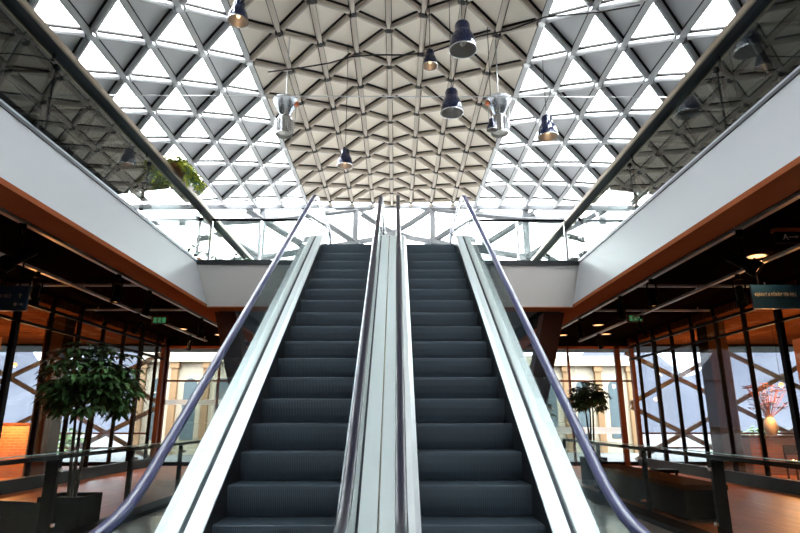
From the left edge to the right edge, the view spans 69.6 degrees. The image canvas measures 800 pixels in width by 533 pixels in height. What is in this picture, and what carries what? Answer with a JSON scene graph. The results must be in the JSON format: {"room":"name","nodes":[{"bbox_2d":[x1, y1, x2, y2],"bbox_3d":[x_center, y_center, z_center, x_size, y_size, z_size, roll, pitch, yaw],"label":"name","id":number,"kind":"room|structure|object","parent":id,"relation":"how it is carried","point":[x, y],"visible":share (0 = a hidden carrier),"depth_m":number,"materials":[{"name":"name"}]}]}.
{"room":"shopping mall atrium","nodes":[
{"label":"shopping mall atrium","id":0,"kind":"room"},
{"bbox_2d":[0,352,137,431],"bbox_3d":[-47.632,15.862,89.619,66.000,19.288,32.000,0,-15,0],"label":"sky","id":1,"kind":"structure","parent":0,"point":[19,406],"depth_m":84.56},
{"bbox_2d":[0,278,163,343],"bbox_3d":[-12.627,-0.719,7.866,8.850,0.200,26.000,0,-15,0],"label":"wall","id":2,"kind":"structure","parent":0,"point":[28,334],"depth_m":16.82,"materials":[{"name":"brown wood"}]},
{"bbox_2d":[13,335,19,366],"bbox_3d":[-11.622,2.511,17.465,0.140,1.070,0.136,0,-15,0],"label":"pendant","id":3,"kind":"object","parent":2,"relation":"hanging from","point":[14,363],"visible":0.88,"depth_m":17.34,"materials":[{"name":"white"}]},
{"bbox_2d":[0,214,218,337],"bbox_3d":[-6.177,-0.813,7.938,4.050,0.020,26.000,0,-15,0],"label":"ceiling","id":4,"kind":"structure","parent":0,"point":[53,258],"depth_m":12.20,"materials":[{"name":"black paint"}]},
{"bbox_2d":[0,261,30,310],"bbox_3d":[-7.027,0.276,10.017,1.182,1.009,0.048,0,-15,0],"label":"direction sign","id":5,"kind":"object","parent":4,"relation":"hanging from","point":[12,298],"visible":0.99,"depth_m":9.94,"materials":[{"name":"blue"}]},
{"bbox_2d":[16,281,137,285],"bbox_3d":[-6.682,0.359,12.072,2.700,0.105,0.060,0,-15,0],"label":"track","id":6,"kind":"object","parent":4,"relation":"attached to","point":[131,284],"visible":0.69,"depth_m":12.03,"materials":[{"name":"grey metal"}]},
{"bbox_2d":[0,252,207,341],"bbox_3d":[-6.727,0.205,11.389,0.080,0.160,18.200,0,-15,0],"label":"track","id":7,"kind":"object","parent":4,"relation":"attached to","point":[28,266],"visible":0.65,"depth_m":12.32,"materials":[{"name":"grey metal"}]},
{"bbox_2d":[28,271,44,305],"bbox_3d":[-6.724,0.405,10.614,0.221,0.629,0.396,10,-18,-33],"label":"track spotlight","id":8,"kind":"object","parent":7,"relation":"hanging from","point":[34,299],"visible":0.91,"depth_m":10.55,"materials":[{"name":"black paint"}]},
{"bbox_2d":[186,335,192,349],"bbox_3d":[-6.787,2.461,18.554,0.235,0.490,0.170,-9,-18,31],"label":"track spotlight","id":9,"kind":"object","parent":7,"relation":"hanging from","point":[189,344],"visible":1,"depth_m":18.49,"materials":[{"name":"black paint"}]},
{"bbox_2d":[0,207,247,341],"bbox_3d":[-5.327,0.207,11.398,0.080,0.160,18.200,0,-15,0],"label":"track","id":10,"kind":"object","parent":4,"relation":"attached to","point":[3,211],"visible":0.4,"depth_m":9.80,"materials":[{"name":"grey metal"}]},
{"bbox_2d":[0,223,37,272],"bbox_3d":[-5.305,-0.249,8.000,0.472,0.718,0.255,7,-16,-24],"label":"track spotlight","id":11,"kind":"object","parent":10,"relation":"hanging from","point":[8,263],"visible":1,"depth_m":7.93,"materials":[{"name":"black paint"}]},
{"bbox_2d":[110,274,123,303],"bbox_3d":[-5.324,0.416,10.824,0.196,0.540,0.181,0,-15,0],"label":"track spotlight","id":12,"kind":"object","parent":10,"relation":"hanging from","point":[117,289],"visible":1,"depth_m":10.79,"materials":[{"name":"black paint"}]},
{"bbox_2d":[141,290,152,315],"bbox_3d":[-5.341,0.779,12.181,0.282,0.540,0.187,-9,-18,31],"label":"track spotlight","id":13,"kind":"object","parent":10,"relation":"hanging from","point":[146,311],"visible":1,"depth_m":12.11,"materials":[{"name":"black paint"}]},
{"bbox_2d":[197,318,204,337],"bbox_3d":[-5.357,1.647,15.464,0.187,0.517,0.173,0,-15,0],"label":"track spotlight","id":14,"kind":"object","parent":10,"relation":"hanging from","point":[200,329],"visible":1,"depth_m":15.43,"materials":[{"name":"black paint"}]},
{"bbox_2d":[86,307,184,310],"bbox_3d":[-6.701,1.084,14.777,2.700,0.105,0.060,0,-15,0],"label":"track","id":15,"kind":"object","parent":4,"relation":"attached to","point":[98,309],"visible":0.71,"depth_m":14.74,"materials":[{"name":"grey metal"}]},
{"bbox_2d":[151,312,168,323],"bbox_3d":[-6.453,1.385,15.469,0.440,0.328,0.071,0,-15,0],"label":"exit sign","id":16,"kind":"object","parent":4,"relation":"hanging from","point":[160,319],"visible":1,"depth_m":15.43,"materials":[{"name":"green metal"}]},
{"bbox_2d":[0,316,258,351],"bbox_3d":[-10.583,-0.362,10.115,12.970,0.235,30.500,0,-15,0],"label":"beam","id":17,"kind":"structure","parent":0,"point":[3,349],"depth_m":23.87,"materials":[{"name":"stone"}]},
{"bbox_2d":[186,233,221,259],"bbox_3d":[-4.473,-0.268,13.079,0.789,0.968,0.629,-2,-15,8],"label":"potted plant","id":18,"kind":"object","parent":17,"relation":"on","point":[204,238],"visible":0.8,"depth_m":13.08,"materials":[{"name":"green plant"}]},
{"bbox_2d":[0,99,260,341],"bbox_3d":[-4.008,-0.029,10.073,0.480,0.990,30.500,0,-15,0],"label":"fascia","id":19,"kind":"structure","parent":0,"point":[41,184],"depth_m":7.16,"materials":[{"name":"white paint"}]},
{"bbox_2d":[196,260,578,311],"bbox_3d":[-0.234,0.392,11.587,7.650,0.960,0.450,0,-15,0],"label":"fascia","id":20,"kind":"structure","parent":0,"point":[228,285],"depth_m":11.41,"materials":[{"name":"white paint"}]},
{"bbox_2d":[207,219,297,259],"bbox_3d":[-2.838,-0.542,11.699,2.090,0.902,0.050,0,-15,0],"label":"glass balustrade","id":21,"kind":"object","parent":20,"relation":"on","point":[212,220],"visible":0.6,"depth_m":11.76,"materials":[{"name":"black paint"}]},
{"bbox_2d":[478,219,568,259],"bbox_3d":[2.407,-0.532,11.735,2.020,0.902,0.050,0,-15,0],"label":"glass balustrade","id":22,"kind":"object","parent":20,"relation":"on","point":[480,220],"visible":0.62,"depth_m":11.82,"materials":[{"name":"black paint"}]},
{"bbox_2d":[249,311,535,329],"bbox_3d":[-0.225,1.581,15.964,7.170,0.050,9.340,0,-15,0],"label":"ceiling","id":23,"kind":"structure","parent":0,"point":[513,317],"depth_m":14.76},
{"bbox_2d":[0,0,799,208],"bbox_3d":[-0.268,-4.627,11.332,21.188,4.656,30.500,0,-15,0],"label":"ceiling","id":24,"kind":"structure","parent":0,"point":[404,147],"depth_m":14.78,"materials":[{"name":"grey metal"}]},
{"bbox_2d":[227,0,248,27],"bbox_3d":[-2.644,-5.318,9.737,0.335,2.722,0.335,0,-15,0],"label":"pendant lamp","id":25,"kind":"object","parent":24,"relation":"hanging from","point":[237,16],"visible":1,"depth_m":9.39,"materials":[{"name":"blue metal"}]},
{"bbox_2d":[273,38,298,138],"bbox_3d":[-2.660,-4.316,13.582,0.620,2.669,0.600,0,-15,0],"label":"floodlight","id":26,"kind":"object","parent":24,"relation":"hanging from","point":[284,126],"visible":0.98,"depth_m":13.25,"materials":[{"name":"silver metal"}]},
{"bbox_2d":[337,44,352,169],"bbox_3d":[-1.342,-4.112,14.475,0.396,3.444,0.396,0,-15,0],"label":"pendant lamp","id":27,"kind":"object","parent":24,"relation":"hanging from","point":[344,162],"visible":1,"depth_m":14.04,"materials":[{"name":"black metal"}]},
{"bbox_2d":[110,95,665,97],"bbox_3d":[-0.278,-3.748,12.673,12.400,0.026,0.026,0,-15,0],"label":"tension rod","id":28,"kind":"object","parent":24,"relation":"attached to","point":[110,95],"visible":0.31,"depth_m":12.66,"materials":[{"name":"silver metal"}]},
{"bbox_2d":[422,9,437,70],"bbox_3d":[0.552,-5.234,10.991,0.294,3.208,0.294,0,-15,0],"label":"pendant lamp","id":29,"kind":"object","parent":24,"relation":"hanging from","point":[429,63],"visible":1,"depth_m":10.61,"materials":[{"name":"blue metal"}]},
{"bbox_2d":[440,5,463,118],"bbox_3d":[1.103,-4.721,12.586,0.497,3.043,0.497,0,-15,0],"label":"pendant lamp","id":30,"kind":"object","parent":24,"relation":"hanging from","point":[451,107],"visible":1,"depth_m":12.20,"materials":[{"name":"blue metal"}]},
{"bbox_2d":[268,4,639,72],"bbox_3d":[0.717,-4.034,10.532,6.790,0.269,0.534,-5,-16,17],"label":"cable","id":31,"kind":"object","parent":24,"relation":"hanging from","point":[638,4],"visible":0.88,"depth_m":10.34,"materials":[{"name":"black plastic"}]},
{"bbox_2d":[449,0,476,58],"bbox_3d":[1.109,-5.277,10.513,0.497,3.045,0.497,0,-15,0],"label":"pendant lamp","id":32,"kind":"object","parent":24,"relation":"hanging from","point":[462,45],"visible":1,"depth_m":10.13,"materials":[{"name":"blue metal"}]},
{"bbox_2d":[487,27,496,132],"bbox_3d":[2.065,-4.381,13.260,0.244,2.736,0.244,0,-15,0],"label":"pendant lamp","id":33,"kind":"object","parent":24,"relation":"hanging from","point":[491,127],"visible":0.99,"depth_m":13.00,"materials":[{"name":"blue metal"}]},
{"bbox_2d":[485,40,510,137],"bbox_3d":[2.284,-4.299,13.528,0.620,2.608,0.600,0,-15,0],"label":"floodlight","id":34,"kind":"object","parent":24,"relation":"hanging from","point":[498,106],"visible":0.93,"depth_m":13.20,"materials":[{"name":"silver metal"}]},
{"bbox_2d":[537,50,558,141],"bbox_3d":[3.404,-4.087,13.522,0.477,2.303,0.477,0,-15,0],"label":"pendant lamp","id":35,"kind":"object","parent":24,"relation":"hanging from","point":[547,132],"visible":1,"depth_m":13.23,"materials":[{"name":"blue metal"}]},
{"bbox_2d":[0,466,799,532],"bbox_3d":[-0.052,3.419,6.848,34.000,0.120,26.000,0,-15,0],"label":"floor","id":36,"kind":"structure","parent":0,"point":[752,509],"depth_m":10.43,"materials":[{"name":"red wood"}]},
{"bbox_2d":[0,423,29,477],"bbox_3d":[-10.339,4.991,15.671,1.450,1.410,0.700,0,-15,0],"label":"counter","id":37,"kind":"object","parent":36,"relation":"on","point":[14,436],"depth_m":15.41,"materials":[{"name":"orange wood"}]},
{"bbox_2d":[3,423,29,424],"bbox_3d":[-10.339,4.339,15.845,1.450,0.060,0.700,0,-15,0],"label":"countertop","id":38,"kind":"structure","parent":37,"relation":"on","point":[3,423],"depth_m":15.51,"materials":[{"name":"brown wood"}]},
{"bbox_2d":[0,501,39,532],"bbox_3d":[-4.914,3.174,7.208,0.839,0.541,0.777,0,-15,0],"label":"bench","id":39,"kind":"object","parent":36,"relation":"on","point":[15,516],"visible":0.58,"depth_m":6.97,"materials":[{"name":"grey fabric"}]},
{"bbox_2d":[22,318,75,476],"bbox_3d":[-9.107,3.409,14.965,0.500,4.100,0.500,0,-15,0],"label":"column","id":40,"kind":"structure","parent":36,"relation":"on","point":[48,431],"depth_m":14.74,"materials":[{"name":"brown wood"}]},
{"bbox_2d":[0,298,167,494],"bbox_3d":[-8.233,2.444,11.748,0.180,4.300,16.926,0,-15,0],"label":"window","id":41,"kind":"structure","parent":36,"relation":"on","point":[13,485],"depth_m":14.79,"materials":[{"name":"black paint"}]},
{"bbox_2d":[31,341,150,532],"bbox_3d":[-4.618,2.426,8.390,1.657,2.597,1.600,-8,-17,29],"label":"potted tree","id":42,"kind":"object","parent":36,"relation":"on","point":[105,390],"visible":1,"depth_m":8.23,"materials":[{"name":"green plant"}]},
{"bbox_2d":[61,495,172,532],"bbox_3d":[-4.231,3.669,8.149,0.320,0.070,11.500,0,-15,0],"label":"trim","id":43,"kind":"structure","parent":36,"relation":"on","point":[149,508],"depth_m":9.07,"materials":[{"name":"metal"}]},
{"bbox_2d":[0,439,200,532],"bbox_3d":[-4.314,3.130,8.241,0.185,1.020,11.260,0,-15,0],"label":"glass balustrade","id":44,"kind":"object","parent":43,"relation":"on","point":[45,523],"visible":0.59,"depth_m":7.13,"materials":[{"name":"black paint"}]},
{"bbox_2d":[215,312,246,386],"bbox_3d":[-3.175,2.767,11.623,1.371,3.610,0.537,4,-16,-16],"label":"column","id":45,"kind":"structure","parent":36,"relation":"on","point":[235,354],"depth_m":11.66,"materials":[{"name":"orange metal"}]},
{"bbox_2d":[88,195,388,532],"bbox_3d":[-0.916,0.733,7.147,1.487,5.613,10.400,0,-15,0],"label":"escalator","id":46,"kind":"object","parent":36,"relation":"on","point":[292,442],"visible":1,"depth_m":5.21,"materials":[{"name":"grey metal"}]},
{"bbox_2d":[377,195,651,532],"bbox_3d":[0.573,0.736,7.157,1.496,5.613,10.400,0,-15,0],"label":"escalator","id":47,"kind":"object","parent":36,"relation":"on","point":[471,442],"visible":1,"depth_m":5.22,"materials":[{"name":"grey metal"}]},
{"bbox_2d":[530,313,563,406],"bbox_3d":[2.759,2.778,11.662,1.371,3.610,0.537,-4,-16,15],"label":"column","id":48,"kind":"structure","parent":36,"relation":"on","point":[549,326],"depth_m":11.70,"materials":[{"name":"orange metal"}]},
{"bbox_2d":[546,399,555,417],"bbox_3d":[3.799,4.677,15.785,0.928,2.075,0.913,9,-18,-31],"label":"potted tree","id":49,"kind":"object","parent":36,"relation":"on","point":[548,405],"visible":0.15,"depth_m":15.86,"materials":[{"name":"green plant"}]},
{"bbox_2d":[566,381,612,484],"bbox_3d":[4.718,4.045,14.080,1.183,2.414,1.092,0,-15,0],"label":"potted tree","id":50,"kind":"object","parent":36,"relation":"on","point":[597,397],"visible":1,"depth_m":14.04,"materials":[{"name":"green plant"}]},
{"bbox_2d":[580,486,711,532],"bbox_3d":[3.868,3.684,8.203,0.320,0.070,11.500,0,-15,0],"label":"trim","id":51,"kind":"structure","parent":36,"relation":"on","point":[672,525],"depth_m":8.60,"materials":[{"name":"black metal"}]},
{"bbox_2d":[560,437,799,532],"bbox_3d":[3.951,3.144,8.297,0.185,1.020,11.260,0,-15,0],"label":"glass balustrade","id":52,"kind":"object","parent":51,"relation":"on","point":[716,466],"visible":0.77,"depth_m":7.17,"materials":[{"name":"black paint"}]},
{"bbox_2d":[593,464,727,519],"bbox_3d":[4.601,4.108,10.735,0.660,0.500,4.400,0,-15,0],"label":"bench","id":53,"kind":"object","parent":36,"relation":"on","point":[687,498],"visible":0.68,"depth_m":9.37,"materials":[{"name":"brown wood"}]},
{"bbox_2d":[649,468,678,474],"bbox_3d":[5.659,4.568,12.276,0.440,0.470,0.440,0,-15,0],"label":"stool","id":54,"kind":"object","parent":36,"relation":"on","point":[664,470],"visible":0.31,"depth_m":12.13,"materials":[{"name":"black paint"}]},
{"bbox_2d":[627,307,799,494],"bbox_3d":[8.216,2.473,11.858,0.180,4.300,16.926,0,-15,0],"label":"window","id":55,"kind":"structure","parent":36,"relation":"on","point":[791,486],"depth_m":14.69,"materials":[{"name":"black paint"}]},
{"bbox_2d":[696,322,745,471],"bbox_3d":[8.669,3.571,15.567,0.520,4.100,0.520,0,-15,0],"label":"column","id":56,"kind":"structure","parent":36,"relation":"on","point":[716,412],"depth_m":15.43,"materials":[{"name":"grey concrete"}]},
{"bbox_2d":[741,435,799,474],"bbox_3d":[11.180,5.380,16.446,2.700,1.060,0.700,0,-15,0],"label":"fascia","id":57,"kind":"structure","parent":36,"relation":"on","point":[751,445],"depth_m":16.21,"materials":[{"name":"brown wood"}]},
{"bbox_2d":[741,383,788,434],"bbox_3d":[10.723,4.160,16.742,1.241,1.449,1.156,-12,-19,38],"label":"bouquet","id":58,"kind":"object","parent":57,"relation":"on","point":[770,425],"visible":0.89,"depth_m":16.67,"materials":[{"name":"pink plant"}]},
{"bbox_2d":[741,435,794,437],"bbox_3d":[11.180,4.897,16.576,2.700,0.060,0.700,0,-15,0],"label":"countertop","id":59,"kind":"structure","parent":57,"relation":"on","point":[743,436],"depth_m":16.24,"materials":[{"name":"grey wood"}]},
{"bbox_2d":[782,445,799,479],"bbox_3d":[10.093,4.983,14.578,0.400,0.860,0.400,0,-15,0],"label":"wooden chair","id":60,"kind":"object","parent":36,"relation":"on","point":[787,449],"visible":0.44,"depth_m":14.80,"materials":[{"name":"brown wood"}]},
{"bbox_2d":[792,338,799,381],"bbox_3d":[13.468,4.356,18.497,0.600,4.100,0.600,0,-15,0],"label":"column","id":61,"kind":"structure","parent":36,"relation":"on","point":[796,342],"depth_m":19.05,"materials":[{"name":"orange wood"}]},
{"bbox_2d":[514,312,793,352],"bbox_3d":[10.292,-0.324,10.255,13.280,0.235,30.500,0,-15,0],"label":"beam","id":62,"kind":"structure","parent":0,"point":[642,349],"depth_m":24.21,"materials":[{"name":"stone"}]},
{"bbox_2d":[560,232,587,259],"bbox_3d":[4.027,-0.279,13.160,0.682,1.030,0.796,0,-15,0],"label":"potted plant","id":63,"kind":"object","parent":62,"relation":"on","point":[575,239],"visible":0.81,"depth_m":13.15,"materials":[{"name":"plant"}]},
{"bbox_2d":[514,65,799,348],"bbox_3d":[3.602,-0.015,10.124,0.400,0.990,30.500,0,-15,0],"label":"fascia","id":64,"kind":"structure","parent":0,"point":[753,165],"depth_m":6.66,"materials":[{"name":"white paint"}]},
{"bbox_2d":[0,0,776,259],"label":"railing","id":65,"kind":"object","parent":64,"relation":"in","point":[595,218],"depth_m":10.26,"materials":[{"name":"clear glass"}]},
{"bbox_2d":[148,156,208,195],"bbox_3d":[-3.848,-1.530,10.143,0.798,0.506,1.170,0,-15,0],"label":"trailing plant","id":66,"kind":"object","parent":65,"relation":"on","point":[187,172],"visible":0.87,"depth_m":9.93,"materials":[{"name":"green plant"}]},
{"bbox_2d":[0,338,799,465],"bbox_3d":[-0.143,4.532,20.122,34.068,4.600,0.620,0,-15,0],"label":"window","id":67,"kind":"structure","parent":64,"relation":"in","point":[173,343],"depth_m":20.21,"materials":[{"name":"black paint"}]},
{"bbox_2d":[560,190,799,338],"bbox_3d":[6.033,-0.791,8.020,4.430,0.020,26.000,0,-15,0],"label":"ceiling","id":68,"kind":"structure","parent":0,"point":[710,265],"depth_m":12.03,"materials":[{"name":"black paint"}]},
{"bbox_2d":[626,313,643,321],"bbox_3d":[6.361,1.374,15.564,0.440,0.258,0.071,0,-15,0],"label":"exit sign","id":69,"kind":"object","parent":68,"relation":"hanging from","point":[629,317],"visible":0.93,"depth_m":15.52,"materials":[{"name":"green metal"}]},
{"bbox_2d":[590,307,709,311],"bbox_3d":[6.438,1.108,14.865,3.120,0.105,0.060,0,-15,0],"label":"track","id":70,"kind":"object","parent":68,"relation":"attached to","point":[600,309],"visible":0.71,"depth_m":14.84,"materials":[{"name":"grey metal"}]},
{"bbox_2d":[561,191,799,328],"bbox_3d":[4.903,0.226,11.467,0.080,0.160,18.200,0,-15,0],"label":"track","id":71,"kind":"object","parent":68,"relation":"attached to","point":[796,196],"visible":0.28,"depth_m":9.24,"materials":[{"name":"grey metal"}]},
{"bbox_2d":[576,318,584,337],"bbox_3d":[4.873,1.665,15.533,0.187,0.517,0.173,0,-15,0],"label":"track spotlight","id":72,"kind":"object","parent":71,"relation":"hanging from","point":[580,329],"visible":1,"depth_m":15.50,"materials":[{"name":"black paint"}]},
{"bbox_2d":[616,296,625,319],"bbox_3d":[4.893,0.915,12.731,0.187,0.517,0.173,0,-15,0],"label":"track spotlight","id":73,"kind":"object","parent":71,"relation":"hanging from","point":[621,309],"visible":1,"depth_m":12.70,"materials":[{"name":"black paint"}]},
{"bbox_2d":[646,279,658,306],"bbox_3d":[4.904,0.512,11.183,0.196,0.540,0.181,0,-15,0],"label":"track spotlight","id":74,"kind":"object","parent":71,"relation":"hanging from","point":[652,294],"visible":1,"depth_m":11.14,"materials":[{"name":"black paint"}]},
{"bbox_2d":[725,229,763,277],"bbox_3d":[4.927,-0.179,8.261,0.472,0.718,0.255,-11,-18,34],"label":"track spotlight","id":75,"kind":"object","parent":71,"relation":"hanging from","point":[752,268],"visible":1,"depth_m":8.19,"materials":[{"name":"black paint"}]},
{"bbox_2d":[578,244,799,341],"bbox_3d":[6.373,0.228,11.477,0.080,0.160,18.200,0,-15,0],"label":"track","id":76,"kind":"object","parent":68,"relation":"attached to","point":[796,247],"visible":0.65,"depth_m":12.13,"materials":[{"name":"grey metal"}]},
{"bbox_2d":[596,334,603,348],"bbox_3d":[6.329,2.381,18.254,0.275,0.490,0.170,10,-18,-32],"label":"track spotlight","id":77,"kind":"object","parent":76,"relation":"hanging from","point":[600,346],"visible":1,"depth_m":18.18,"materials":[{"name":"black paint"}]},
{"bbox_2d":[637,315,648,335],"bbox_3d":[6.351,1.549,15.059,0.320,0.537,0.187,6,-16,-21],"label":"track spotlight","id":78,"kind":"object","parent":76,"relation":"hanging from","point":[644,331],"visible":1,"depth_m":14.98,"materials":[{"name":"black paint"}]},
{"bbox_2d":[731,274,747,307],"bbox_3d":[6.379,0.455,10.798,0.221,0.629,0.396,-10,-18,33],"label":"track spotlight","id":79,"kind":"object","parent":76,"relation":"hanging from","point":[741,301],"visible":1,"depth_m":10.73,"materials":[{"name":"black paint"}]},
{"bbox_2d":[632,282,764,286],"bbox_3d":[6.458,0.383,12.161,3.120,0.105,0.060,0,-15,0],"label":"track","id":80,"kind":"object","parent":68,"relation":"attached to","point":[764,282],"visible":0.48,"depth_m":12.12,"materials":[{"name":"grey metal"}]},
{"bbox_2d":[746,253,767,258],"bbox_3d":[6.356,-0.181,10.235,0.338,0.011,0.338,0,-15,0],"label":"recessed light","id":81,"kind":"object","parent":68,"relation":"in","point":[762,255],"visible":0.98,"depth_m":10.26,"materials":[{"name":"grey"}]},
{"bbox_2d":[749,258,799,308],"bbox_3d":[6.725,0.292,10.216,1.026,0.937,0.048,0,-15,0],"label":"direction sign","id":82,"kind":"object","parent":68,"relation":"hanging from","point":[762,296],"visible":1,"depth_m":10.13,"materials":[{"name":"blue"}]},
{"bbox_2d":[770,228,799,243],"bbox_3d":[5.997,-0.490,8.768,0.617,0.278,0.100,0,-15,0],"label":"sign","id":83,"kind":"object","parent":68,"relation":"hanging from","point":[781,235],"visible":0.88,"depth_m":8.73,"materials":[{"name":"black paint"}]},
{"bbox_2d":[631,278,799,343],"bbox_3d":[12.598,-0.673,8.036,8.700,0.200,26.000,0,-15,0],"label":"ceiling","id":84,"kind":"structure","parent":0,"point":[763,335],"depth_m":16.82,"materials":[{"name":"brown wood"}]},
{"bbox_2d":[771,327,783,386],"bbox_3d":[10.785,2.580,16.469,0.140,1.720,0.136,0,-15,0],"label":"pendant","id":85,"kind":"object","parent":84,"relation":"hanging from","point":[780,384],"visible":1,"depth_m":16.33,"materials":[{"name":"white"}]},
{"label":"outside","id":86,"kind":"structure","parent":0,"visible":0},
{"bbox_2d":[57,434,779,461],"bbox_3d":[-0.489,19.830,67.516,120.000,0.180,99.300,0,-15,0],"label":"ground","id":87,"kind":"structure","parent":86,"point":[655,439],"depth_m":27.90,"materials":[{"name":"white"}]},
{"bbox_2d":[57,428,91,453],"bbox_3d":[-17.245,9.002,29.548,2.804,1.370,2.837,0,-15,0],"label":"bush","id":88,"kind":"object","parent":87,"relation":"on","point":[68,441],"visible":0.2,"depth_m":29.19,"materials":[{"name":"green plant"}]},
{"bbox_2d":[132,352,227,454],"bbox_3d":[-7.961,7.004,29.462,9.940,4.900,3.350,0,-15,0],"label":"building","id":89,"kind":"structure","parent":87,"relation":"on","point":[182,365],"depth_m":28.19,"materials":[{"name":"paint"}]},
{"bbox_2d":[525,356,638,452],"bbox_3d":[7.075,7.549,31.494,10.640,4.900,3.350,0,-15,0],"label":"building","id":90,"kind":"structure","parent":87,"relation":"on","point":[581,367],"depth_m":30.25,"materials":[{"name":"paint"}]},
{"bbox_2d":[582,352,799,431],"bbox_3d":[46.366,15.983,90.264,66.000,19.386,32.000,0,-15,0],"label":"hill","id":91,"kind":"structure","parent":87,"relation":"on","point":[690,407],"depth_m":85.27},
{"bbox_2d":[746,423,780,434],"bbox_3d":[20.271,9.440,31.729,3.178,1.630,3.003,7,-17,-25],"label":"bush","id":92,"kind":"object","parent":87,"relation":"on","point":[750,429],"visible":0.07,"depth_m":31.76,"materials":[{"name":"green plant"}]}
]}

